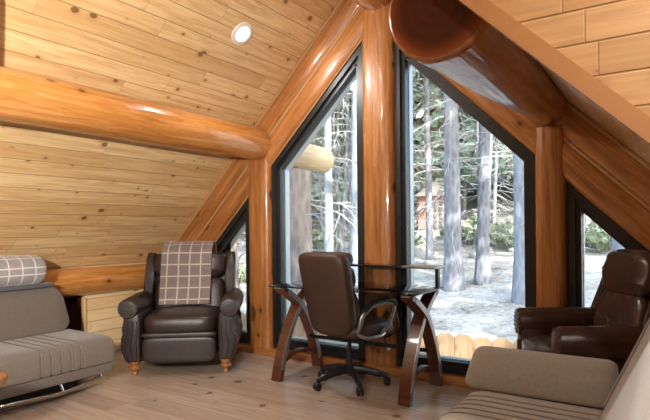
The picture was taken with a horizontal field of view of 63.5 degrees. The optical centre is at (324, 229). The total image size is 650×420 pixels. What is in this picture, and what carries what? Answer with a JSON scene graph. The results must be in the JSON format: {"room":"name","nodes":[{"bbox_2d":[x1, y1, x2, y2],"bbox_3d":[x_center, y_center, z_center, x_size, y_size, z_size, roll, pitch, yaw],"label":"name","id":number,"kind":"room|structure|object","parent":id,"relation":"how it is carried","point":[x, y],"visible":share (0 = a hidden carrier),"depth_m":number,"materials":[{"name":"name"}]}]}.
{"room":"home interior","nodes":[
{"label":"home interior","id":0,"kind":"room"},
{"bbox_2d":[64,296,81,330],"bbox_3d":[-2.601,0.965,5.383,0.500,0.620,0.020,-1,0,33],"label":"wall","id":1,"kind":"structure","parent":0,"point":[73,304],"depth_m":5.33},
{"bbox_2d":[81,297,85,331],"bbox_3d":[-2.389,0.973,5.209,0.050,0.600,0.022,-1,0,33],"label":"trim","id":2,"kind":"structure","parent":1,"relation":"attached to","point":[83,299],"depth_m":5.20,"materials":[{"name":"brown wood"}]},
{"bbox_2d":[82,262,145,342],"bbox_3d":[-2.109,0.820,5.687,0.030,0.900,1.090,-1,0,33],"label":"wall","id":3,"kind":"structure","parent":0,"point":[102,316],"depth_m":5.43,"materials":[{"name":"brown wood"}]},
{"bbox_2d":[42,263,145,297],"bbox_3d":[-3.550,0.529,3.438,0.288,0.290,6.410,-1,0,33],"label":"log","id":4,"kind":"object","parent":3,"relation":"attached to","point":[71,282],"visible":0.55,"depth_m":5.20,"materials":[{"name":"brown wood"}]},
{"bbox_2d":[114,342,120,350],"bbox_3d":[-2.093,1.230,5.650,0.020,0.080,1.000,-1,0,33],"label":"baseboard","id":5,"kind":"structure","parent":3,"relation":"attached to","point":[117,346],"depth_m":5.51,"materials":[{"name":"brown wood"}]},
{"bbox_2d":[0,0,338,269],"bbox_3d":[-2.668,-0.670,3.052,3.521,3.472,6.750,-1,0,33],"label":"ceiling","id":6,"kind":"structure","parent":0,"point":[69,199],"depth_m":4.35,"materials":[{"name":"brown wood"}]},
{"bbox_2d":[0,66,269,159],"bbox_3d":[-2.387,-0.837,2.669,0.336,0.343,6.420,-1,0,33],"label":"log purlin","id":7,"kind":"object","parent":6,"relation":"attached to","point":[27,98],"visible":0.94,"depth_m":3.79,"materials":[{"name":"orange wood"}]},
{"bbox_2d":[231,22,252,44],"bbox_3d":[-0.682,-1.613,4.331,0.150,0.148,0.204,-1,0,29],"label":"recessed light","id":8,"kind":"object","parent":6,"relation":"in","point":[243,31],"visible":1,"depth_m":4.32,"materials":[{"name":"white plastic"}]},
{"bbox_2d":[0,350,520,419],"bbox_3d":[-1.420,1.314,2.081,6.900,0.100,6.580,-1,0,33],"label":"floor","id":9,"kind":"structure","parent":0,"point":[188,390],"depth_m":3.93,"materials":[{"name":"brown wood"}]},
{"bbox_2d":[0,370,7,385],"bbox_3d":[-1.855,1.018,2.707,0.386,0.503,0.386,-1,0,33],"label":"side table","id":10,"kind":"object","parent":9,"relation":"on","point":[3,375],"visible":1,"depth_m":2.75,"materials":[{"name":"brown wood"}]},
{"bbox_2d":[0,282,113,409],"bbox_3d":[-2.612,0.867,3.654,0.928,0.822,2.000,-1,0,33],"label":"sofa","id":11,"kind":"object","parent":9,"relation":"on","point":[41,358],"visible":1,"depth_m":4.06,"materials":[{"name":"grey fabric"}]},
{"bbox_2d":[0,255,46,286],"bbox_3d":[-2.922,0.347,3.813,0.330,0.259,1.690,-1,0,33],"label":"roll","id":12,"kind":"object","parent":11,"relation":"on","point":[15,270],"visible":0.97,"depth_m":4.26,"materials":[{"name":"grey fabric"}]},
{"bbox_2d":[0,329,113,388],"bbox_3d":[-2.520,0.967,3.594,0.703,0.205,2.000,-1,0,33],"label":"seat cushion","id":13,"kind":"object","parent":11,"relation":"on","point":[27,359],"depth_m":3.91,"materials":[{"name":"grey fabric"}]},
{"bbox_2d":[117,251,243,375],"bbox_3d":[-1.303,0.737,4.965,1.046,1.051,0.917,-1,0,-5],"label":"recliner","id":14,"kind":"object","parent":9,"relation":"on","point":[152,332],"visible":0.91,"depth_m":4.57,"materials":[{"name":"brown leather"}]},
{"bbox_2d":[144,305,219,332],"bbox_3d":[-1.293,0.819,4.872,0.636,0.187,0.730,-1,0,-5],"label":"seat cushion","id":15,"kind":"object","parent":14,"relation":"on","point":[157,318],"depth_m":4.55,"materials":[{"name":"brown leather"}]},
{"bbox_2d":[158,241,216,304],"bbox_3d":[-1.344,0.419,5.227,0.518,0.602,0.475,-1,0,-5],"label":"plaid throw","id":16,"kind":"object","parent":14,"relation":"on","point":[185,276],"visible":0.99,"depth_m":5.06,"materials":[{"name":"brown fabric"}]},
{"bbox_2d":[155,277,224,308],"bbox_3d":[-1.326,0.656,5.197,0.670,0.409,0.254,-1,0,-5],"label":"lumbar cushion","id":17,"kind":"object","parent":14,"relation":"on","point":[217,288],"depth_m":5.13,"materials":[{"name":"brown fabric"}]},
{"bbox_2d":[154,251,225,277],"bbox_3d":[-1.331,0.361,5.221,0.690,0.299,0.268,-1,0,-5],"label":"cushion","id":18,"kind":"object","parent":14,"relation":"on","point":[218,260],"depth_m":5.14,"materials":[{"name":"brown fabric"}]},
{"bbox_2d":[298,251,397,395],"bbox_3d":[0.172,0.708,4.211,0.711,1.077,0.659,-1,0,-44],"label":"office chair","id":19,"kind":"object","parent":9,"relation":"on","point":[328,278],"visible":1,"depth_m":3.99,"materials":[{"name":"brown leather"}]},
{"bbox_2d":[268,263,444,406],"bbox_3d":[0.250,0.774,4.287,1.300,0.958,0.658,-1,0,33],"label":"desk","id":20,"kind":"object","parent":9,"relation":"on","point":[421,325],"visible":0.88,"depth_m":4.14,"materials":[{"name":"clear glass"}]},
{"bbox_2d":[352,263,403,265],"bbox_3d":[0.491,0.302,4.396,0.980,0.010,0.200,-1,0,33],"label":"shelf","id":21,"kind":"object","parent":20,"relation":"attached to","point":[353,264],"depth_m":4.43,"materials":[{"name":"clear glass"}]},
{"bbox_2d":[440,318,649,419],"bbox_3d":[0.655,0.751,1.669,1.099,0.990,2.391,-1,0,33],"label":"sofa","id":22,"kind":"object","parent":9,"relation":"on","point":[578,380],"visible":1,"depth_m":2.49,"materials":[{"name":"beige fabric"}]},
{"bbox_2d":[440,391,602,419],"bbox_3d":[0.454,0.938,1.689,0.703,0.205,2.190,-1,0,33],"label":"seat cushion","id":23,"kind":"object","parent":22,"relation":"on","point":[479,405],"depth_m":2.44,"materials":[{"name":"beige fabric"}]},
{"bbox_2d":[513,249,649,409],"bbox_3d":[1.649,0.679,3.179,0.807,1.111,0.837,-1,0,3],"label":"recliner","id":24,"kind":"object","parent":9,"relation":"on","point":[618,314],"visible":0.44,"depth_m":3.06,"materials":[{"name":"brown leather"}]},
{"bbox_2d":[521,335,551,352],"bbox_3d":[1.557,0.765,3.184,0.620,0.198,0.509,-1,0,3],"label":"seat cushion","id":25,"kind":"object","parent":24,"relation":"on","point":[539,343],"depth_m":3.23,"materials":[{"name":"brown leather"}]},
{"bbox_2d":[593,290,649,325],"bbox_3d":[1.812,0.583,3.169,0.229,0.434,0.536,-1,0,3],"label":"lumbar cushion","id":26,"kind":"object","parent":24,"relation":"on","point":[613,307],"depth_m":3.09,"materials":[{"name":"brown leather"}]},
{"bbox_2d":[602,249,649,299],"bbox_3d":[1.876,0.281,3.165,0.232,0.320,0.552,-1,0,3],"label":"cushion","id":27,"kind":"object","parent":24,"relation":"on","point":[625,272],"depth_m":3.09,"materials":[{"name":"brown leather"}]},
{"bbox_2d":[175,0,649,374],"bbox_3d":[0.489,-0.501,4.642,6.600,3.868,0.214,-1,0,33],"label":"wall","id":28,"kind":"structure","parent":0,"point":[609,174],"depth_m":4.65,"materials":[{"name":"brown wood"}]},
{"bbox_2d":[216,198,249,342],"bbox_3d":[-1.210,0.422,5.817,1.173,1.520,0.180,-1,0,33],"label":"window","id":29,"kind":"structure","parent":28,"relation":"in","point":[237,226],"depth_m":5.53,"materials":[{"name":"grey metal"}]},
{"bbox_2d":[248,158,272,347],"bbox_3d":[-0.634,0.239,5.364,0.288,1.895,0.186,-1,0,33],"label":"log post","id":30,"kind":"object","parent":28,"relation":"attached to","point":[260,181],"visible":0.77,"depth_m":5.26,"materials":[{"name":"brown wood"}]},
{"bbox_2d":[292,144,333,172],"bbox_3d":[-0.286,-0.833,5.896,0.312,0.309,1.000,-1,-1,33],"label":"log","id":31,"kind":"object","parent":28,"relation":"attached to","point":[314,158],"visible":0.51,"depth_m":5.96,"materials":[{"name":"beige wood"}]},
{"bbox_2d":[271,42,364,359],"bbox_3d":[-0.054,-0.253,5.051,1.078,2.846,0.180,-1,0,33],"label":"window","id":32,"kind":"structure","parent":28,"relation":"in","point":[352,71],"depth_m":5.08,"materials":[{"name":"grey metal"}]},
{"bbox_2d":[351,0,391,10],"bbox_3d":[-1.282,-2.073,1.939,0.413,0.408,6.430,-1,0,33],"label":"log","id":33,"kind":"object","parent":28,"relation":"attached to","point":[370,5],"visible":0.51,"depth_m":4.44,"materials":[{"name":"brown wood"}]},
{"bbox_2d":[236,342,518,395],"bbox_3d":[0.468,1.210,4.585,5.450,0.072,0.100,-1,0,33],"label":"baseboard","id":34,"kind":"structure","parent":28,"relation":"attached to","point":[448,378],"depth_m":4.71,"materials":[{"name":"brown wood"}]},
{"bbox_2d":[362,5,397,366],"bbox_3d":[0.492,-0.370,4.619,0.303,3.090,0.186,-1,0,33],"label":"log post","id":35,"kind":"object","parent":28,"relation":"attached to","point":[377,37],"visible":0.79,"depth_m":4.52,"materials":[{"name":"brown wood"}]},
{"bbox_2d":[394,41,536,374],"bbox_3d":[1.139,-0.251,4.266,1.159,2.820,0.180,-1,0,33],"label":"window","id":36,"kind":"structure","parent":28,"relation":"in","point":[403,79],"depth_m":4.49,"materials":[{"name":"grey metal"}]},
{"bbox_2d":[535,125,568,306],"bbox_3d":[1.665,0.211,3.850,0.216,1.905,0.186,-1,0,33],"label":"log post","id":37,"kind":"object","parent":28,"relation":"attached to","point":[551,201],"visible":0.59,"depth_m":3.77,"materials":[{"name":"brown wood"}]},
{"bbox_2d":[567,183,646,306],"bbox_3d":[2.267,0.406,3.526,1.138,1.485,0.180,-1,0,33],"label":"window","id":38,"kind":"structure","parent":28,"relation":"in","point":[579,206],"depth_m":3.75,"materials":[{"name":"grey metal"}]},
{"bbox_2d":[489,0,649,116],"bbox_3d":[0.715,-0.627,1.714,2.500,2.535,0.040,-1,0,33],"label":"wall","id":39,"kind":"structure","parent":0,"point":[608,39],"depth_m":1.60,"materials":[{"name":"brown wood"}]},
{"bbox_2d":[457,0,649,144],"bbox_3d":[0.608,-0.679,1.754,2.488,2.454,0.045,-1,0,33],"label":"trim","id":40,"kind":"structure","parent":39,"relation":"attached to","point":[616,106],"depth_m":1.64,"materials":[{"name":"brown wood"}]},
{"bbox_2d":[539,62,649,162],"bbox_3d":[1.403,-0.709,2.832,3.521,3.472,2.640,-1,0,33],"label":"ceiling","id":41,"kind":"structure","parent":0,"point":[571,94],"depth_m":2.96,"materials":[{"name":"brown wood"}]},
{"bbox_2d":[389,0,566,125],"bbox_3d":[1.028,-0.864,2.910,0.402,0.405,2.260,-1,1,33],"label":"log purlin","id":42,"kind":"object","parent":41,"relation":"attached to","point":[445,36],"visible":0.77,"depth_m":2.07,"materials":[{"name":"brown wood"}]},
{"label":"outside","id":43,"kind":"structure","parent":0,"visible":0},
{"bbox_2d":[237,169,611,343],"bbox_3d":[14.322,-3.083,32.949,84.000,10.699,62.000,-1,0,33],"label":"ground","id":44,"kind":"structure","parent":43,"point":[485,311],"depth_m":13.22,"materials":[{"name":"white snow"}]},
{"bbox_2d":[234,240,243,288],"bbox_3d":[-2.602,-5.578,14.896,4.900,15.004,4.383,-1,0,-33],"label":"pine tree","id":45,"kind":"object","parent":44,"relation":"on","point":[235,244],"visible":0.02,"depth_m":14.93,"materials":[{"name":"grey plant"}]},
{"bbox_2d":[238,265,245,284],"bbox_3d":[-2.680,1.283,15.973,1.419,0.898,1.480,-1,0,-16],"label":"shrub","id":46,"kind":"object","parent":44,"relation":"on","point":[242,278],"visible":0.15,"depth_m":15.76,"materials":[{"name":"green plant"}]},
{"bbox_2d":[235,137,357,317],"bbox_3d":[-0.208,-4.995,8.299,4.650,15.004,4.385,-1,0,17],"label":"pine tree","id":47,"kind":"object","parent":44,"relation":"on","point":[301,204],"visible":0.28,"depth_m":8.39,"materials":[{"name":"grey plant"}]},
{"bbox_2d":[312,224,337,248],"bbox_3d":[-0.320,0.315,22.079,1.807,1.098,2.124,-1,0,-20],"label":"shrub","id":48,"kind":"object","parent":44,"relation":"on","point":[316,242],"visible":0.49,"depth_m":21.59,"materials":[{"name":"green plant"}]},
{"bbox_2d":[310,118,347,207],"bbox_3d":[-1.444,-6.217,25.824,5.088,13.519,4.683,-1,0,-29],"label":"tree","id":49,"kind":"object","parent":44,"relation":"on","point":[321,134],"visible":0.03,"depth_m":25.00,"materials":[{"name":"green plant"}]},
{"bbox_2d":[311,107,349,233],"bbox_3d":[-0.811,-5.837,20.478,4.100,13.780,3.755,-1,0,11],"label":"pine","id":50,"kind":"object","parent":44,"relation":"on","point":[342,107],"visible":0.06,"depth_m":20.60,"materials":[{"name":"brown plant"}]},
{"bbox_2d":[311,96,350,251],"bbox_3d":[-0.060,-5.959,16.253,5.119,15.004,5.032,-1,0,-33],"label":"pine tree","id":51,"kind":"object","parent":44,"relation":"on","point":[328,187],"visible":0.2,"depth_m":15.94,"materials":[{"name":"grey plant"}]},
{"bbox_2d":[311,92,350,252],"bbox_3d":[0.995,-4.481,18.425,3.139,11.521,3.428,-1,0,30],"label":"pine","id":52,"kind":"object","parent":44,"relation":"on","point":[343,232],"visible":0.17,"depth_m":18.25,"materials":[{"name":"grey plant"}]},
{"bbox_2d":[312,113,349,237],"bbox_3d":[0.008,-7.033,24.675,4.508,15.150,4.128,-1,0,-28],"label":"pine","id":53,"kind":"object","parent":44,"relation":"on","point":[337,206],"visible":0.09,"depth_m":24.52,"materials":[{"name":"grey plant"}]},
{"bbox_2d":[312,108,350,232],"bbox_3d":[-0.383,-5.099,22.687,3.191,11.710,3.484,-1,0,-16],"label":"pine","id":54,"kind":"object","parent":44,"relation":"on","point":[319,177],"visible":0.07,"depth_m":22.96,"materials":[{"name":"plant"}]},
{"bbox_2d":[317,95,350,228],"bbox_3d":[0.985,-7.563,25.891,4.329,15.888,4.727,-1,0,42],"label":"pine","id":55,"kind":"object","parent":44,"relation":"on","point":[338,114],"visible":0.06,"depth_m":25.74,"materials":[{"name":"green plant"}]},
{"bbox_2d":[318,229,349,251],"bbox_3d":[0.603,0.473,19.960,1.778,1.058,1.553,-1,0,1],"label":"shrub","id":56,"kind":"object","parent":44,"relation":"on","point":[346,236],"visible":0.29,"depth_m":19.86,"materials":[{"name":"green plant"}]},
{"bbox_2d":[318,91,350,239],"bbox_3d":[1.497,-7.206,21.103,4.813,16.175,4.407,-1,0,-22],"label":"pine","id":57,"kind":"object","parent":44,"relation":"on","point":[349,188],"visible":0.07,"depth_m":21.21,"materials":[{"name":"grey plant"}]},
{"bbox_2d":[319,106,349,203],"bbox_3d":[-1.028,-7.664,29.127,4.868,15.207,5.883,-1,0,-12],"label":"tree","id":58,"kind":"object","parent":44,"relation":"on","point":[344,111],"visible":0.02,"depth_m":28.07,"materials":[{"name":"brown plant"}]},
{"bbox_2d":[332,90,351,191],"bbox_3d":[1.616,-8.676,30.635,5.236,16.358,6.328,-1,0,-14],"label":"tree","id":59,"kind":"object","parent":44,"relation":"on","point":[344,115],"visible":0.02,"depth_m":29.46,"materials":[{"name":"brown plant"}]},
{"bbox_2d":[332,88,417,204],"bbox_3d":[2.270,-6.349,26.599,4.851,13.099,4.669,-1,0,13],"label":"tree","id":60,"kind":"object","parent":44,"relation":"on","point":[341,120],"visible":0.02,"depth_m":25.96,"materials":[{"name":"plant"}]},
{"bbox_2d":[320,68,437,295],"bbox_3d":[0.508,-5.743,13.099,4.434,15.003,4.850,-1,0,17],"label":"pine tree","id":61,"kind":"object","parent":44,"relation":"on","point":[353,242],"visible":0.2,"depth_m":13.35,"materials":[{"name":"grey plant"}]},
{"bbox_2d":[242,312,516,358],"bbox_3d":[1.912,1.837,6.336,12.699,1.097,0.064,-1,0,33],"label":"picket fence","id":62,"kind":"object","parent":44,"relation":"on","point":[461,346],"visible":0.05,"depth_m":6.48,"materials":[{"name":"brown wood"}]},
{"bbox_2d":[332,109,436,230],"bbox_3d":[2.248,-7.172,21.489,4.728,15.889,4.329,-1,0,5],"label":"pine","id":63,"kind":"object","parent":44,"relation":"on","point":[413,109],"visible":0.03,"depth_m":20.99,"materials":[{"name":"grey plant"}]},
{"bbox_2d":[332,85,442,249],"bbox_3d":[1.640,-6.517,17.454,4.286,15.728,4.680,-1,0,22],"label":"pine","id":64,"kind":"object","parent":44,"relation":"on","point":[414,85],"visible":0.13,"depth_m":17.11,"materials":[{"name":"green plant"}]},
{"bbox_2d":[340,123,441,239],"bbox_3d":[2.414,-5.295,19.347,3.448,12.654,3.765,-1,0,38],"label":"pine","id":65,"kind":"object","parent":44,"relation":"on","point":[413,123],"visible":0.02,"depth_m":19.28,"materials":[{"name":"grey plant"}]},
{"bbox_2d":[344,69,470,237],"bbox_3d":[3.025,-5.984,18.433,4.168,14.008,3.817,-1,0,25],"label":"pine","id":66,"kind":"object","parent":44,"relation":"on","point":[421,166],"visible":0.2,"depth_m":18.56,"materials":[{"name":"green plant"}]},
{"bbox_2d":[414,232,424,246],"bbox_3d":[3.135,0.437,19.990,1.255,0.767,1.138,-1,0,33],"label":"shrub","id":67,"kind":"object","parent":44,"relation":"on","point":[416,241],"visible":0.15,"depth_m":19.78,"materials":[{"name":"green plant"}]},
{"bbox_2d":[414,249,425,256],"bbox_3d":[3.295,0.894,18.558,0.612,0.431,0.572,-1,0,-18],"label":"boulder","id":68,"kind":"object","parent":44,"relation":"on","point":[417,252],"visible":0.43,"depth_m":18.32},
{"bbox_2d":[412,66,436,169],"bbox_3d":[4.511,-10.179,33.228,6.255,18.056,6.796,-1,0,25],"label":"tree","id":69,"kind":"object","parent":44,"relation":"on","point":[422,80],"visible":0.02,"depth_m":31.13,"materials":[{"name":"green plant"}]},
{"bbox_2d":[415,183,443,229],"bbox_3d":[5.228,-1.126,25.500,1.870,2.252,1.700,-1,0,8],"label":"shed","id":70,"kind":"object","parent":44,"relation":"on","point":[421,198],"visible":0.46,"depth_m":24.78,"materials":[{"name":"red wood"}]},
{"bbox_2d":[438,223,443,235],"bbox_3d":[5.273,0.073,22.004,1.086,0.789,1.302,-1,0,4],"label":"shrub","id":71,"kind":"object","parent":44,"relation":"on","point":[441,233],"visible":0.1,"depth_m":22.07,"materials":[{"name":"green plant"}]},
{"bbox_2d":[412,67,470,214],"bbox_3d":[5.606,-9.271,29.994,5.890,17.004,6.400,-1,0,-12],"label":"tree","id":72,"kind":"object","parent":44,"relation":"on","point":[417,122],"visible":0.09,"depth_m":29.02,"materials":[{"name":"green plant"}]},
{"bbox_2d":[413,76,477,259],"bbox_3d":[3.140,-6.390,16.973,4.905,15.003,3.830,-1,0,9],"label":"pine tree","id":73,"kind":"object","parent":44,"relation":"on","point":[428,189],"visible":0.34,"depth_m":17.42,"materials":[{"name":"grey plant"}]},
{"bbox_2d":[421,110,501,205],"bbox_3d":[9.130,-11.495,30.158,7.949,20.548,6.578,-1,0,32],"label":"tree","id":74,"kind":"object","parent":44,"relation":"on","point":[436,110],"visible":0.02,"depth_m":29.97,"materials":[{"name":"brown plant"}]},
{"bbox_2d":[413,70,513,291],"bbox_3d":[3.252,-5.888,13.684,5.136,15.005,4.781,-1,0,-11],"label":"pine tree","id":75,"kind":"object","parent":44,"relation":"on","point":[453,278],"visible":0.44,"depth_m":13.16,"materials":[{"name":"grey plant"}]},
{"bbox_2d":[413,84,513,219],"bbox_3d":[6.780,-8.318,26.761,5.484,15.832,5.959,-1,0,-45],"label":"tree","id":76,"kind":"object","parent":44,"relation":"on","point":[438,121],"visible":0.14,"depth_m":26.34,"materials":[{"name":"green plant"}]},
{"bbox_2d":[414,81,513,231],"bbox_3d":[5.251,-6.282,19.274,4.230,14.217,3.874,-1,0,16],"label":"pine","id":77,"kind":"object","parent":44,"relation":"on","point":[477,124],"visible":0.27,"depth_m":18.95,"materials":[{"name":"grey plant"}]},
{"bbox_2d":[416,85,513,284],"bbox_3d":[4.093,-6.002,13.582,4.317,15.006,4.755,-1,0,2],"label":"pine tree","id":78,"kind":"object","parent":44,"relation":"on","point":[482,273],"visible":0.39,"depth_m":13.45,"materials":[{"name":"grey plant"}]},
{"bbox_2d":[461,220,476,244],"bbox_3d":[5.408,0.148,19.877,1.723,1.024,1.240,-1,0,-14],"label":"shrub","id":79,"kind":"object","parent":44,"relation":"on","point":[465,230],"visible":0.48,"depth_m":19.84,"materials":[{"name":"green plant"}]},
{"bbox_2d":[414,99,524,303],"bbox_3d":[4.496,-5.823,11.354,4.241,15.001,4.088,-1,0,-19],"label":"pine tree","id":80,"kind":"object","parent":44,"relation":"on","point":[518,279],"visible":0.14,"depth_m":11.47,"materials":[{"name":"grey plant"}]},
{"bbox_2d":[429,134,513,250],"bbox_3d":[5.496,-6.124,16.297,4.282,14.390,3.921,-1,0,-38],"label":"pine","id":81,"kind":"object","parent":44,"relation":"on","point":[491,135],"visible":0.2,"depth_m":16.24,"materials":[{"name":"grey plant"}]},
{"bbox_2d":[468,252,475,257],"bbox_3d":[4.862,0.850,17.125,0.374,0.234,0.318,-1,0,-38],"label":"boulder","id":82,"kind":"object","parent":44,"relation":"on","point":[472,254],"visible":0.52,"depth_m":17.01,"materials":[{"name":"grey stone"}]},
{"bbox_2d":[438,107,510,221],"bbox_3d":[7.500,-7.024,25.783,4.028,13.538,3.689,-1,0,7],"label":"pine","id":83,"kind":"object","parent":44,"relation":"on","point":[458,107],"visible":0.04,"depth_m":25.50,"materials":[{"name":"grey plant"}]},
{"bbox_2d":[443,135,513,223],"bbox_3d":[7.443,-7.465,22.518,4.234,15.538,4.623,-1,0,-1],"label":"pine","id":84,"kind":"object","parent":44,"relation":"on","point":[494,197],"visible":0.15,"depth_m":22.05,"materials":[{"name":"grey plant"}]},
{"bbox_2d":[459,116,513,169],"bbox_3d":[9.716,-11.065,24.637,7.943,21.104,7.310,-1,0,20],"label":"tree","id":85,"kind":"object","parent":44,"relation":"on","point":[501,159],"visible":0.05,"depth_m":24.11,"materials":[{"name":"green plant"}]},
{"bbox_2d":[467,214,509,231],"bbox_3d":[6.720,-0.110,20.914,1.590,1.060,1.897,-1,0,-27],"label":"shrub","id":86,"kind":"object","parent":44,"relation":"on","point":[474,218],"visible":0.06,"depth_m":21.22,"materials":[{"name":"green plant"}]},
{"bbox_2d":[469,130,513,236],"bbox_3d":[6.192,-5.146,16.718,3.267,11.991,3.568,-1,0,1],"label":"pine","id":87,"kind":"object","parent":44,"relation":"on","point":[475,130],"visible":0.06,"depth_m":17.17,"materials":[{"name":"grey plant"}]},
{"bbox_2d":[490,226,513,248],"bbox_3d":[6.438,0.307,17.997,1.643,0.878,1.316,-1,0,33],"label":"shrub","id":88,"kind":"object","parent":44,"relation":"on","point":[501,242],"visible":0.47,"depth_m":17.91,"materials":[{"name":"green plant"}]},
{"bbox_2d":[490,221,513,245],"bbox_3d":[6.437,0.162,19.114,1.540,0.992,1.752,-1,0,-10],"label":"shrub","id":89,"kind":"object","parent":44,"relation":"on","point":[505,226],"visible":0.21,"depth_m":18.84,"materials":[{"name":"green plant"}]},
{"bbox_2d":[490,145,513,211],"bbox_3d":[8.322,-6.565,21.885,4.012,13.485,3.674,-1,0,19],"label":"pine","id":90,"kind":"object","parent":44,"relation":"on","point":[496,145],"visible":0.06,"depth_m":22.11,"materials":[{"name":"brown plant"}]},
{"bbox_2d":[491,168,512,177],"bbox_3d":[12.256,-9.586,31.022,5.048,15.771,6.101,-1,0,-21],"label":"tree","id":91,"kind":"object","parent":44,"relation":"on","point":[501,175],"visible":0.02,"depth_m":32.04,"materials":[{"name":"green plant"}]},
{"bbox_2d":[505,166,513,184],"bbox_3d":[11.728,-8.800,27.856,5.828,15.065,4.823,-1,0,-17],"label":"tree","id":92,"kind":"object","parent":44,"relation":"on","point":[508,178],"visible":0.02,"depth_m":29.48,"materials":[{"name":"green plant"}]},
{"bbox_2d":[511,217,624,250],"bbox_3d":[5.707,-5.630,9.745,4.511,15.008,5.118,-1,0,9],"label":"pine tree","id":93,"kind":"object","parent":44,"relation":"on","point":[615,245],"visible":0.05,"depth_m":9.44,"materials":[{"name":"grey plant"}]},
{"bbox_2d":[586,221,607,236],"bbox_3d":[9.091,0.034,17.886,1.724,0.874,1.669,-1,0,-12],"label":"shrub","id":94,"kind":"object","parent":44,"relation":"on","point":[602,231],"visible":0.08,"depth_m":17.57,"materials":[{"name":"green plant"}]},
{"bbox_2d":[585,225,611,252],"bbox_3d":[8.480,0.297,15.986,1.634,0.917,1.699,-1,0,20],"label":"shrub","id":95,"kind":"object","parent":44,"relation":"on","point":[595,240],"visible":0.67,"depth_m":15.74,"materials":[{"name":"green plant"}]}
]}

